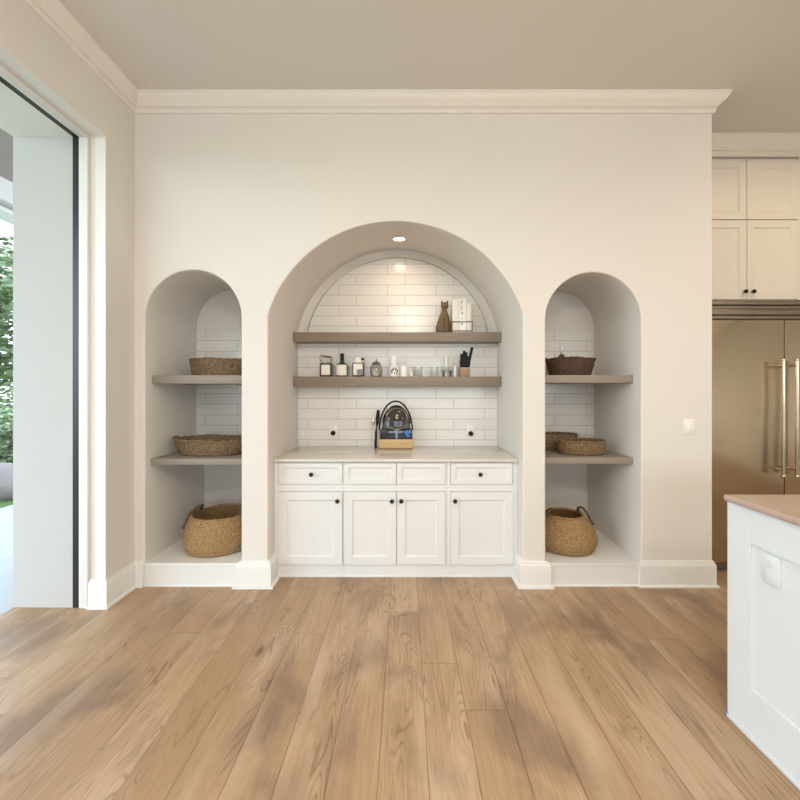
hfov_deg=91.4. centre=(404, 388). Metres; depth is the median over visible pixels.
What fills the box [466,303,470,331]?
book
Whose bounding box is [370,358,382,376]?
storage jar
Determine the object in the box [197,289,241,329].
wall
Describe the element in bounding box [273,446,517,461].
countertop
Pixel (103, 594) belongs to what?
baseboard
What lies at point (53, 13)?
trim
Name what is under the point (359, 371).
print
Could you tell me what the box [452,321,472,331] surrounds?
rack
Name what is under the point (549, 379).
niche shelf
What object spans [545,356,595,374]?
wicker basket
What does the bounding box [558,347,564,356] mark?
bottle
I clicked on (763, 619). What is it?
kitchen island
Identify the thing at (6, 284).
tree
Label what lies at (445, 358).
tumbler
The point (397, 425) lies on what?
coffee machine
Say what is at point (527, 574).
baseboard
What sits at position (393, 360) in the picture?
tumbler
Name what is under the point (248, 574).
baseboard
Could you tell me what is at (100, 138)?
trim
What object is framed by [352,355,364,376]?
storage jar
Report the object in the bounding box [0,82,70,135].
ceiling
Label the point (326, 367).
storage jar
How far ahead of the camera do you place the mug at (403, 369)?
3.57 m
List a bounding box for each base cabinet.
[274,462,342,576]
[343,462,446,576]
[447,462,517,576]
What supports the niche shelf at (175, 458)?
attached to the wall at (612, 213)
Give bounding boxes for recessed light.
[392,236,406,240]
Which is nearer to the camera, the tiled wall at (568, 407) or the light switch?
the light switch
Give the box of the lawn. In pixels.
[0,404,12,507]
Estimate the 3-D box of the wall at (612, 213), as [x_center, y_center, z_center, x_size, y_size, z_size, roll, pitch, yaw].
[0.135,-0.348,3.393,4.270,3.610,1.015,0,0,0]
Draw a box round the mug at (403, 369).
[400,366,410,376]
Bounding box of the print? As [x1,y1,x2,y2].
[357,369,361,374]
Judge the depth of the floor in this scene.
1.84 m
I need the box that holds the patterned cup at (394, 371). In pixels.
[389,366,399,376]
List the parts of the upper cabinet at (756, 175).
door, door, crown molding, door, door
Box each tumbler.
[390,357,397,365]
[444,357,447,376]
[453,366,456,376]
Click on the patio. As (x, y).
(6, 513)
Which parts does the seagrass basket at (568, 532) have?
handle, handle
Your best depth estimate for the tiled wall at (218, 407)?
3.60 m
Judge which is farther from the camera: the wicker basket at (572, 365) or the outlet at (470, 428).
the outlet at (470, 428)
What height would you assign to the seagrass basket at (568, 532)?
0.336 m
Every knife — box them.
[465,357,468,367]
[468,347,472,360]
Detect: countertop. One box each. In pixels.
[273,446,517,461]
[724,495,799,526]
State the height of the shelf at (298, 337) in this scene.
0.085 m
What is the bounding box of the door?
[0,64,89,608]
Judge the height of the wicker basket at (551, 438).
0.136 m
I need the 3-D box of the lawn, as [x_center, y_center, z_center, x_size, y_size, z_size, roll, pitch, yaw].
[-22.500,1.757,5.000,35.000,0.400,70.000,0,0,0]
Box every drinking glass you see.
[414,367,421,376]
[431,367,437,376]
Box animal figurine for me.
[436,300,451,331]
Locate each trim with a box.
[0,47,105,578]
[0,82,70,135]
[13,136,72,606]
[23,0,732,114]
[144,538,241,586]
[307,257,487,331]
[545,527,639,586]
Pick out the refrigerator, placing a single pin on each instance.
(756, 344)
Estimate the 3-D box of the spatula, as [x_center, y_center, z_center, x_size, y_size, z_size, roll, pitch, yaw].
[-0.259,0.365,3.578,0.035,0.346,0.068,0,0,38]
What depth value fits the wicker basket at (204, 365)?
3.12 m
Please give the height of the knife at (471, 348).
0.199 m
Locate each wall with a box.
[0,0,134,578]
[135,114,711,561]
[196,330,241,434]
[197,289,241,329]
[298,258,496,445]
[545,291,593,329]
[545,330,593,437]
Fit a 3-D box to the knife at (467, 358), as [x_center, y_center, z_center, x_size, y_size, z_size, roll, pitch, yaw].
[0.562,-0.239,3.548,0.034,0.106,0.020,0,0,0]
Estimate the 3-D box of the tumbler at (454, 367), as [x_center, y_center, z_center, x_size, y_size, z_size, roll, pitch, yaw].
[0.462,-0.162,3.600,0.032,0.098,0.032,0,0,0]
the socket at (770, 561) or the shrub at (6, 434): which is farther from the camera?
the shrub at (6, 434)
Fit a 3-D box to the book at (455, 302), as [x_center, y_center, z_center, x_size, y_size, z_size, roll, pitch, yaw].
[0.461,-0.663,3.607,0.058,0.300,0.149,0,0,0]
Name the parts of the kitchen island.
shoe molding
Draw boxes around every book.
[451,299,458,331]
[459,299,465,331]
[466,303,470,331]
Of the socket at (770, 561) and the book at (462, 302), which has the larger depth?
the book at (462, 302)
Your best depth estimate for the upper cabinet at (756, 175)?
3.33 m
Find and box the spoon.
[372,418,374,446]
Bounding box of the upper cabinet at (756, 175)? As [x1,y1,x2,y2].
[712,132,799,300]
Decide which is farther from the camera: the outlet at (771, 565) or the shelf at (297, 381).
the shelf at (297, 381)
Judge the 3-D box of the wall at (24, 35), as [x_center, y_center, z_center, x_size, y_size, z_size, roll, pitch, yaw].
[-2.305,-0.348,-0.300,0.610,3.610,8.600,0,0,0]
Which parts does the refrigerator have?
handle, door, handle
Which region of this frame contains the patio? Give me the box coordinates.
[0,505,13,614]
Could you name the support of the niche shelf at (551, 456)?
attached to the wall at (612, 213)
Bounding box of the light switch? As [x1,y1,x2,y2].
[683,419,694,434]
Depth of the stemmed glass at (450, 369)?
3.57 m
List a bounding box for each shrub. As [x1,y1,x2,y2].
[0,382,12,450]
[0,424,12,462]
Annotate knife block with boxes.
[459,368,469,376]
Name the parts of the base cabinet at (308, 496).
door, drawer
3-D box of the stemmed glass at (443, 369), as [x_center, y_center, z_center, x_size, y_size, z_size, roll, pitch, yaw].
[0.353,-0.159,3.585,0.054,0.092,0.054,0,0,0]
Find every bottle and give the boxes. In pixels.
[336,353,347,376]
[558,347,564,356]
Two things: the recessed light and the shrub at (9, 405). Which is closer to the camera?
the recessed light
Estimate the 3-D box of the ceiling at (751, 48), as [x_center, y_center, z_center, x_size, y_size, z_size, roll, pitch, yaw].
[1.395,-2.203,-0.300,8.010,0.100,8.600,0,0,0]
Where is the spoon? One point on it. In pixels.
(373, 420)
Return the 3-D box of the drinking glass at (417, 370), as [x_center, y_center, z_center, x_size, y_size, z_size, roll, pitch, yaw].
[0.120,-0.159,3.600,0.080,0.092,0.080,0,0,0]
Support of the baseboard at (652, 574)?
attached to the wall at (612, 213)
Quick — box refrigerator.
[712,301,799,570]
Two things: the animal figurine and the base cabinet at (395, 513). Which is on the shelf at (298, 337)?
the animal figurine
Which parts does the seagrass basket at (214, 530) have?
handle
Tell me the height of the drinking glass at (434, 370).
0.092 m
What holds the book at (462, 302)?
on the shelf at (298, 337)
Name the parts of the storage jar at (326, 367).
lid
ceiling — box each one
[0,128,12,182]
[59,0,799,131]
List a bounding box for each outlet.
[330,424,336,436]
[467,425,473,436]
[762,551,780,588]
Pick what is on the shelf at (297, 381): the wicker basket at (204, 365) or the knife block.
the knife block
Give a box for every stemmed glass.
[441,367,445,376]
[448,367,452,376]
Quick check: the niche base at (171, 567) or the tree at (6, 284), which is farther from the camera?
the tree at (6, 284)
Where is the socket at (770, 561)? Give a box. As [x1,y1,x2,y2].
[767,558,774,581]
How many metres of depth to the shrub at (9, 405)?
8.10 m
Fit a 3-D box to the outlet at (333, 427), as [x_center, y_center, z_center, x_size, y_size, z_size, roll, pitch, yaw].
[-0.676,0.392,3.670,0.072,0.116,0.037,0,0,0]
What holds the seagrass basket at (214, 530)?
on the niche base at (171, 567)
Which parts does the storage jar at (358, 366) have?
lid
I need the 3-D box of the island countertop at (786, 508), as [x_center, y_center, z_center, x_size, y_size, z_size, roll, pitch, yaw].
[1.987,0.485,0.245,1.126,0.029,3.011,0,0,0]
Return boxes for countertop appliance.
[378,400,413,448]
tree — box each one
[0,234,12,423]
[0,244,12,388]
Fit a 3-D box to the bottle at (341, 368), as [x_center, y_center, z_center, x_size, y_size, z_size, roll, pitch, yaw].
[-0.582,-0.221,3.599,0.114,0.215,0.115,0,0,0]
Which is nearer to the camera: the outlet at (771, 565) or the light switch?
the outlet at (771, 565)
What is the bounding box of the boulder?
[0,462,12,500]
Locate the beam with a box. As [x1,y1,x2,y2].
[0,176,12,224]
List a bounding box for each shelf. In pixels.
[150,451,241,464]
[152,375,241,384]
[293,332,500,343]
[293,377,500,386]
[545,375,632,383]
[545,450,632,463]
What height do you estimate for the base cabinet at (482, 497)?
0.895 m
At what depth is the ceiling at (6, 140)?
5.67 m
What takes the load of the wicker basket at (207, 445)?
on the niche shelf at (175, 458)
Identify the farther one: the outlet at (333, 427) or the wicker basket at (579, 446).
the outlet at (333, 427)
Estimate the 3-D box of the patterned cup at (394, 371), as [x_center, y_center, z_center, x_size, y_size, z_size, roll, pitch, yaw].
[-0.097,-0.161,3.600,0.098,0.095,0.098,0,0,0]
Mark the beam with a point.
(6, 186)
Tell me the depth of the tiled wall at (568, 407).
3.60 m
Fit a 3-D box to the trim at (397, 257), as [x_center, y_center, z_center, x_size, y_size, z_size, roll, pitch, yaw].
[-0.070,-0.885,3.687,1.712,0.716,0.006,0,0,0]
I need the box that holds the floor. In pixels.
[0,571,799,799]
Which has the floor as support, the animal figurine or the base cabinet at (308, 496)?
the base cabinet at (308, 496)
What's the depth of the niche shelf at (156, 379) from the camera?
2.96 m
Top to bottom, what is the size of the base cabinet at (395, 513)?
0.895 m
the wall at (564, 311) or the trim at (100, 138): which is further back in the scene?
the wall at (564, 311)
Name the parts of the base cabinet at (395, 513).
drawer, door, drawer, door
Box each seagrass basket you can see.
[182,503,241,557]
[545,506,597,555]
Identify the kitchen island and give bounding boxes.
[724,501,799,789]
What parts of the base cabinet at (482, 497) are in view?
door, drawer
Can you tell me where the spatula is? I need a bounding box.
[374,410,379,447]
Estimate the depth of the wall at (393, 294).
3.69 m
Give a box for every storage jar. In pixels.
[320,355,332,376]
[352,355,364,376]
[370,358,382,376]
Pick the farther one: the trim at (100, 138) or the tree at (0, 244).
the tree at (0, 244)
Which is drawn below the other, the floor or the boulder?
the floor
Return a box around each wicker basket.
[172,434,241,456]
[189,357,241,374]
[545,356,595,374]
[545,431,577,449]
[557,437,606,455]
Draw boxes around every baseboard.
[86,561,144,609]
[232,553,279,588]
[511,553,554,588]
[638,559,719,587]

